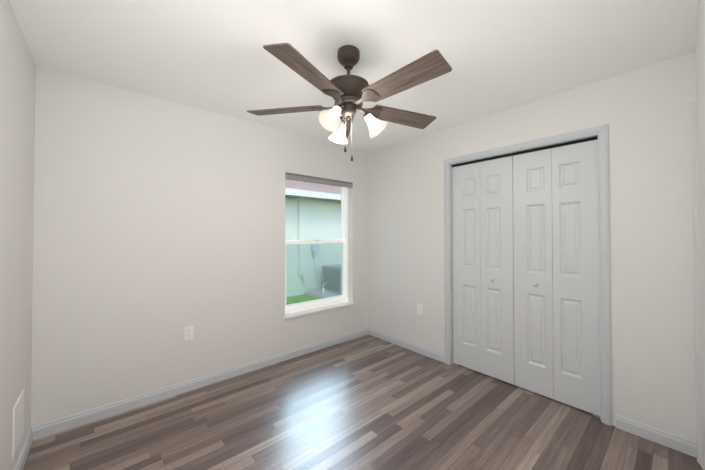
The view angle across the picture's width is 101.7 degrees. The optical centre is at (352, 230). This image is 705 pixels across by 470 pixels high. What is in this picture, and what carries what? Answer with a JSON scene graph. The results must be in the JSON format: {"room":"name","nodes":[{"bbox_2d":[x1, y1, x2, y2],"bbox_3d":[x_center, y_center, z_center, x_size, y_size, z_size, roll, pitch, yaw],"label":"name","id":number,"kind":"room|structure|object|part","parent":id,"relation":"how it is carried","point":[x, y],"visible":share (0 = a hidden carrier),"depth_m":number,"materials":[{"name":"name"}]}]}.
{"room":"empty bedroom","nodes":[
{"label":"empty bedroom","id":0,"kind":"room"},
{"bbox_2d":[0,0,35,469],"bbox_3d":[-1.198,0.122,0.760,0.120,2.440,2.840,1,-1,-41],"label":"wall","id":1,"kind":"structure","parent":0,"point":[17,101],"depth_m":1.48,"materials":[{"name":"white paint"}]},
{"bbox_2d":[12,389,23,457],"bbox_3d":[-1.822,1.040,1.562,0.005,0.261,0.273,1,-1,-41],"label":"access panel","id":2,"kind":"object","parent":1,"relation":"attached to","point":[18,420],"visible":0.96,"depth_m":1.56,"materials":[{"name":"white plastic"}]},
{"bbox_2d":[14,425,37,469],"bbox_3d":[-1.141,1.299,0.781,0.012,0.087,2.820,1,-1,-41],"label":"baseboard","id":3,"kind":"structure","parent":1,"relation":"attached to","point":[32,435],"depth_m":1.72,"materials":[{"name":"white paint"}]},
{"bbox_2d":[31,66,367,426],"bbox_3d":[-1.002,0.150,2.943,3.280,2.440,0.200,1,-1,-41],"label":"wall","id":4,"kind":"structure","parent":0,"point":[158,225],"depth_m":2.31,"materials":[{"name":"white paint"}]},
{"bbox_2d":[184,326,193,340],"bbox_3d":[-1.397,0.874,2.453,0.070,0.115,0.008,1,-1,-41],"label":"outlet","id":5,"kind":"object","parent":4,"relation":"attached to","point":[188,332],"visible":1,"depth_m":2.45,"materials":[{"name":"white plastic"}]},
{"bbox_2d":[38,327,369,438],"bbox_3d":[-0.932,1.326,2.848,3.040,0.087,0.012,1,-1,-41],"label":"baseboard","id":6,"kind":"structure","parent":4,"relation":"attached to","point":[39,431],"depth_m":2.38,"materials":[{"name":"white paint"}]},
{"bbox_2d":[285,179,347,313],"bbox_3d":[-0.445,0.148,3.473,0.955,1.543,0.080,1,-1,-41],"label":"window","id":7,"kind":"structure","parent":4,"relation":"in","point":[311,303],"depth_m":3.53,"materials":[{"name":"white plastic"}]},
{"bbox_2d":[285,172,352,187],"bbox_3d":[-0.374,-0.590,3.401,0.952,0.066,0.051,1,-1,-41],"label":"blind headrail","id":8,"kind":"object","parent":4,"relation":"attached to","point":[304,178],"visible":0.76,"depth_m":3.34,"materials":[{"name":"grey plastic"}]},
{"bbox_2d":[284,302,354,319],"bbox_3d":[-0.382,0.931,3.391,0.985,0.024,0.131,1,-1,-41],"label":"window sill","id":9,"kind":"structure","parent":4,"relation":"attached to","point":[313,311],"depth_m":3.32,"materials":[{"name":"stone"}]},
{"bbox_2d":[9,0,698,151],"bbox_3d":[0.282,-1.130,2.114,4.110,0.100,3.160,1,-1,-41],"label":"ceiling","id":10,"kind":"structure","parent":0,"point":[214,56],"depth_m":1.69,"materials":[{"name":"white paint"}]},
{"bbox_2d":[247,43,451,160],"bbox_3d":[0.004,-0.753,1.716,1.238,0.665,1.200,1,-1,-41],"label":"fan","id":11,"kind":"object","parent":10,"relation":"hanging from","point":[348,93],"visible":1,"depth_m":1.63,"materials":[{"name":"brown wood"}]},
{"bbox_3d":[-0.365,-0.754,1.798,0.572,0.014,0.148,0,12,10],"label":"blade","id":12,"kind":"part","parent":11,"relation":"part of","materials":[{"name":"brown wood"}]},
{"bbox_3d":[-0.187,-0.758,1.432,0.148,0.014,0.572,14,6,27],"label":"blade","id":13,"kind":"part","parent":11,"relation":"part of","materials":[{"name":"brown wood"}]},
{"bbox_3d":[-0.105,-0.650,1.612,0.136,0.112,0.136,0,-39,33],"label":"lamp shade","id":14,"kind":"part","parent":11,"relation":"part of","materials":[{"name":"white glass"}]},
{"bbox_3d":[-0.082,-0.646,1.873,0.136,0.112,0.136,0,37,-23],"label":"lamp shade","id":15,"kind":"part","parent":11,"relation":"part of","materials":[{"name":"white glass"}]},
{"bbox_3d":[-0.072,-0.750,2.080,0.148,0.014,0.572,-13,1,-8],"label":"blade","id":16,"kind":"part","parent":11,"relation":"part of","materials":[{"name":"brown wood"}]},
{"bbox_3d":[0.125,-0.648,1.734,0.136,0.112,0.136,-38,-1,0],"label":"lamp shade","id":17,"kind":"part","parent":11,"relation":"part of","materials":[{"name":"white glass"}]},
{"bbox_3d":[0.287,-0.752,1.889,0.572,0.014,0.148,0,-14,-26],"label":"blade","id":18,"kind":"part","parent":11,"relation":"part of","materials":[{"name":"brown wood"}]},
{"bbox_3d":[0.216,-0.758,1.488,0.148,0.014,0.572,18,-13,-42],"label":"blade","id":19,"kind":"part","parent":11,"relation":"part of","materials":[{"name":"brown wood"}]},
{"bbox_2d":[23,334,701,469],"bbox_3d":[0.282,1.409,2.082,4.110,0.100,3.160,1,-1,-41],"label":"floor","id":20,"kind":"structure","parent":0,"point":[367,402],"depth_m":1.97,"materials":[{"name":"laminate"}]},
{"bbox_2d":[368,52,696,453],"bbox_3d":[1.227,0.148,2.786,0.120,2.440,2.960,1,-1,-41],"label":"wall","id":21,"kind":"structure","parent":0,"point":[645,113],"depth_m":1.97,"materials":[{"name":"white paint"}]},
{"bbox_2d":[370,328,443,361],"bbox_3d":[0.584,1.333,3.412,0.012,0.087,1.108,1,-1,-41],"label":"baseboard","id":22,"kind":"structure","parent":21,"relation":"attached to","point":[422,350],"depth_m":3.33,"materials":[{"name":"white paint"}]},
{"bbox_2d":[417,304,421,314],"bbox_3d":[0.753,0.884,3.226,0.008,0.115,0.070,1,-1,-41],"label":"outlet","id":23,"kind":"object","parent":21,"relation":"attached to","point":[419,309],"visible":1,"depth_m":3.22,"materials":[{"name":"white plastic"}]},
{"bbox_2d":[452,156,513,384],"bbox_3d":[1.226,0.345,2.750,0.074,2.021,0.580,1,-1,-41],"label":"closet door","id":24,"kind":"structure","parent":21,"relation":"in","point":[483,276],"depth_m":2.73,"materials":[{"name":"white paint"}]},
{"bbox_2d":[452,136,597,166],"bbox_3d":[1.433,-0.677,2.556,0.046,0.022,1.173,1,-1,-41],"label":"track","id":25,"kind":"object","parent":21,"relation":"attached to","point":[539,149],"visible":0.57,"depth_m":2.43,"materials":[{"name":"black metal"}]},
{"bbox_2d":[444,124,611,425],"bbox_3d":[1.435,0.329,2.545,0.122,2.073,1.213,1,-1,-41],"label":"door frame","id":26,"kind":"structure","parent":21,"relation":"attached to","point":[451,271],"depth_m":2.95,"materials":[{"name":"white paint"}]},
{"bbox_2d":[513,139,600,416],"bbox_3d":[1.609,0.340,2.309,0.074,2.021,0.580,1,-1,-41],"label":"closet door","id":27,"kind":"structure","parent":21,"relation":"in","point":[556,279],"depth_m":2.28,"materials":[{"name":"white paint"}]},
{"bbox_2d":[616,414,696,457],"bbox_3d":[1.940,1.313,1.850,0.012,0.087,0.356,1,-1,-41],"label":"baseboard","id":28,"kind":"structure","parent":21,"relation":"attached to","point":[672,441],"depth_m":1.83,"materials":[{"name":"white paint"}]},
{"bbox_2d":[695,0,704,469],"bbox_3d":[0.920,0.121,0.639,3.160,2.440,0.120,1,-1,-41],"label":"wall","id":29,"kind":"structure","parent":0,"point":[700,66],"depth_m":1.38,"materials":[{"name":"white paint"}]},
{"bbox_2d":[691,101,701,467],"bbox_3d":[2.022,0.297,1.685,0.087,2.115,0.020,1,-1,-41],"label":"door frame","id":30,"kind":"structure","parent":29,"relation":"attached to","point":[694,109],"depth_m":1.68,"materials":[{"name":"white paint"}]},
{"bbox_3d":[2.003,0.326,1.659,0.026,2.055,0.005,1,-1,-41],"label":"entry door jamb","id":31,"kind":"part","parent":30,"relation":"part of","materials":[{"name":"grey paint"}]},
{"label":"outside","id":32,"kind":"structure","parent":0,"visible":0},
{"bbox_2d":[286,294,317,304],"bbox_3d":[-3.444,1.704,9.518,20.000,0.100,12.960,1,-1,-41],"label":"grass","id":33,"kind":"structure","parent":32,"point":[305,298],"depth_m":6.87,"materials":[{"name":"green plant"}]},
{"bbox_2d":[285,188,341,296],"bbox_3d":[-0.587,0.334,7.771,18.000,2.595,0.670,1,-1,-41],"label":"wall","id":34,"kind":"structure","parent":33,"relation":"on","point":[297,200],"depth_m":7.44,"materials":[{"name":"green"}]},
{"bbox_2d":[285,179,340,193],"bbox_3d":[-2.338,-2.194,9.819,18.000,2.512,6.030,1,-1,-41],"label":"roof","id":35,"kind":"structure","parent":34,"relation":"on","point":[318,187],"depth_m":7.50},
{"bbox_2d":[303,259,326,293],"bbox_3d":[-0.898,1.170,7.274,0.544,0.910,0.546,1,-1,-41],"label":"cord","id":36,"kind":"object","parent":34,"relation":"attached to","point":[323,289],"depth_m":7.37,"materials":[{"name":"white plastic"}]},
{"bbox_2d":[305,289,339,298],"bbox_3d":[-0.309,1.592,7.434,1.500,0.070,1.080,1,-1,-41],"label":"pad","id":37,"kind":"object","parent":33,"relation":"on","point":[319,293],"depth_m":7.11,"materials":[{"name":"grey concrete"}]},
{"bbox_2d":[322,264,341,294],"bbox_3d":[-0.241,1.216,7.498,0.780,0.685,0.780,1,-1,-41],"label":"ac unit","id":38,"kind":"object","parent":37,"relation":"on","point":[330,273],"depth_m":7.24,"materials":[{"name":"grey metal"}]}
]}

